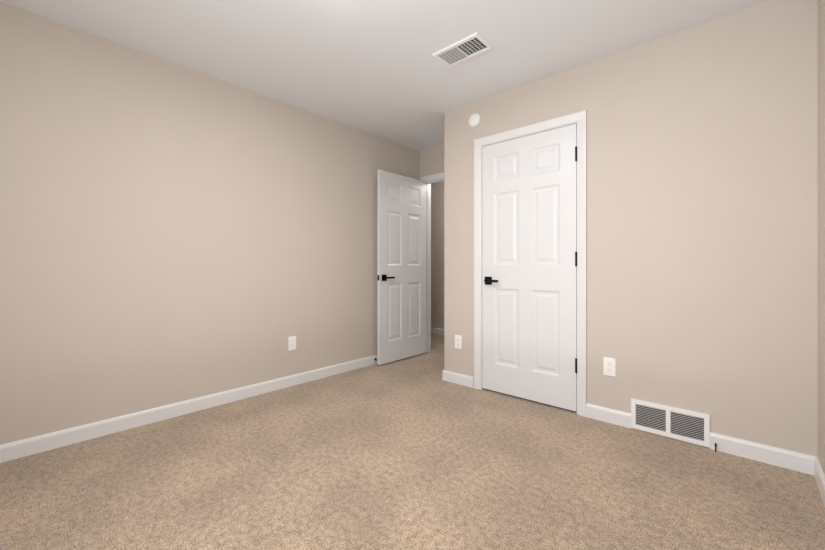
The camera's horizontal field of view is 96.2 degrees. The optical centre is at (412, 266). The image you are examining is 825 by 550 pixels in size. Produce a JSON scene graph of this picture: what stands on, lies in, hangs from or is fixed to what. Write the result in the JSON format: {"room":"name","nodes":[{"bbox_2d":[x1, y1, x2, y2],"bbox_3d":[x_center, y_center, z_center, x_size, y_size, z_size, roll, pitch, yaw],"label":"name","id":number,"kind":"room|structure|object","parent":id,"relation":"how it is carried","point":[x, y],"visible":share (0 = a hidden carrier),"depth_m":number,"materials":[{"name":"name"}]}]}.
{"room":"empty bedroom","nodes":[
{"label":"empty bedroom","id":0,"kind":"room"},
{"bbox_2d":[0,2,419,444],"bbox_3d":[-1.341,-0.184,2.990,0.120,2.440,4.140,0,0,42],"label":"wall","id":1,"kind":"structure","parent":0,"point":[171,233],"depth_m":2.49,"materials":[{"name":"beige paint"}]},
{"bbox_2d":[0,355,376,462],"bbox_3d":[-1.251,0.990,2.990,0.013,0.092,4.020,0,0,42],"label":"baseboard","id":2,"kind":"structure","parent":1,"relation":"attached to","point":[41,443],"depth_m":2.47,"materials":[{"name":"white wood"}]},
{"bbox_2d":[288,336,295,350],"bbox_3d":[-1.046,0.666,3.222,0.009,0.120,0.074,0,0,42],"label":"outlet","id":3,"kind":"object","parent":1,"relation":"attached to","point":[291,342],"visible":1,"depth_m":3.22,"materials":[{"name":"white plastic"}]},
{"bbox_2d":[0,0,769,150],"bbox_3d":[-0.336,-1.434,2.894,5.145,0.060,5.340,0,0,42],"label":"ceiling","id":4,"kind":"structure","parent":0,"point":[375,67],"depth_m":2.30,"materials":[{"name":"white paint"}]},
{"bbox_2d":[432,32,492,66],"bbox_3d":[0.323,-1.398,2.400,0.345,0.012,0.195,0,0,42],"label":"ceiling vent","id":5,"kind":"object","parent":4,"relation":"in","point":[469,47],"visible":1,"depth_m":2.39,"materials":[{"name":"white metal"}]},
{"bbox_2d":[0,334,824,549],"bbox_3d":[-0.336,1.066,2.894,5.145,0.060,5.340,0,0,42],"label":"floor","id":6,"kind":"structure","parent":0,"point":[416,452],"depth_m":1.78,"materials":[{"name":"beige carpet"}]},
{"bbox_2d":[420,144,443,176],"bbox_3d":[-0.173,-0.184,4.804,2.595,2.440,0.120,0,0,42],"label":"wall","id":7,"kind":"structure","parent":0,"point":[433,160],"depth_m":4.36,"materials":[{"name":"beige paint"}]},
{"bbox_2d":[420,172,443,352],"bbox_3d":[0.472,-0.021,4.225,0.902,2.115,0.152,0,0,42],"label":"door frame","id":8,"kind":"structure","parent":7,"relation":"attached to","point":[429,183],"depth_m":4.47,"materials":[{"name":"white wood"}]},
{"bbox_2d":[377,170,426,364],"bbox_3d":[-0.099,0.006,4.138,0.143,2.030,0.780,0,0,42],"label":"entry door","id":9,"kind":"structure","parent":8,"relation":"attached to","point":[401,267],"depth_m":4.09,"materials":[{"name":"white painted wood"},{"name":"black metal"}]},
{"bbox_2d":[431,181,443,328],"bbox_3d":[1.182,-0.184,5.039,4.540,2.440,0.120,0,0,42],"label":"wall","id":10,"kind":"structure","parent":0,"point":[437,255],"depth_m":5.67,"materials":[{"name":"beige paint"}]},
{"bbox_2d":[431,327,443,334],"bbox_3d":[1.139,0.990,4.989,4.300,0.092,0.013,0,0,42],"label":"baseboard","id":11,"kind":"structure","parent":10,"relation":"attached to","point":[438,331],"depth_m":5.66,"materials":[{"name":"white wood"}]},
{"bbox_2d":[444,0,817,456],"bbox_3d":[1.191,-0.184,2.653,2.310,2.440,0.120,0,0,42],"label":"wall","id":12,"kind":"structure","parent":0,"point":[702,218],"depth_m":2.15,"materials":[{"name":"beige paint"}]},
{"bbox_2d":[455,335,461,348],"bbox_3d":[0.404,0.666,3.273,0.074,0.120,0.009,0,0,42],"label":"outlet","id":13,"kind":"object","parent":12,"relation":"attached to","point":[458,341],"visible":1,"depth_m":3.27,"materials":[{"name":"white plastic"}]},
{"bbox_2d":[444,370,473,387],"bbox_3d":[0.411,0.990,3.264,0.303,0.092,0.013,0,0,42],"label":"baseboard","id":14,"kind":"structure","parent":12,"relation":"attached to","point":[461,379],"depth_m":3.25,"materials":[{"name":"white wood"}]},
{"bbox_2d":[469,113,479,126],"bbox_3d":[0.524,-1.254,3.160,0.112,0.112,0.016,0,0,42],"label":"round wall plate","id":15,"kind":"object","parent":12,"relation":"attached to","point":[474,119],"visible":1,"depth_m":3.15,"materials":[{"name":"white plastic"}]},
{"bbox_2d":[474,110,586,416],"bbox_3d":[0.897,-0.021,2.892,0.901,2.115,0.188,0,0,42],"label":"door","id":16,"kind":"structure","parent":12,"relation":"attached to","point":[481,223],"depth_m":2.82,"materials":[{"name":"white wood"}]},
{"bbox_2d":[586,403,630,427],"bbox_3d":[1.299,0.990,2.467,0.278,0.092,0.013,0,0,42],"label":"baseboard","id":17,"kind":"structure","parent":12,"relation":"attached to","point":[608,415],"depth_m":2.46,"materials":[{"name":"white wood"}]},
{"bbox_2d":[603,357,615,376],"bbox_3d":[1.310,0.666,2.460,0.074,0.120,0.009,0,0,42],"label":"outlet","id":18,"kind":"object","parent":12,"relation":"attached to","point":[609,366],"visible":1,"depth_m":2.46,"materials":[{"name":"white plastic"}]},
{"bbox_2d":[631,398,709,447],"bbox_3d":[1.549,0.939,2.242,0.394,0.186,0.013,0,0,42],"label":"air vent","id":19,"kind":"object","parent":12,"relation":"in","point":[693,427],"visible":1,"depth_m":2.23,"materials":[{"name":"white metal"}]},
{"bbox_2d":[710,432,807,473],"bbox_3d":[1.846,0.990,1.976,0.402,0.092,0.013,0,0,42],"label":"baseboard","id":20,"kind":"structure","parent":12,"relation":"attached to","point":[792,460],"depth_m":1.97,"materials":[{"name":"white wood"}]},
{"bbox_2d":[818,0,824,474],"bbox_3d":[1.174,-0.184,0.814,0.120,2.440,4.020,0,0,42],"label":"wall","id":21,"kind":"structure","parent":0,"point":[821,230],"depth_m":1.74,"materials":[{"name":"beige paint"}]},
{"bbox_2d":[808,455,824,506],"bbox_3d":[0.894,0.990,0.602,0.013,0.092,3.330,0,0,42],"label":"baseboard","id":22,"kind":"structure","parent":21,"relation":"attached to","point":[814,467],"depth_m":1.75,"materials":[{"name":"white wood"}]}
]}

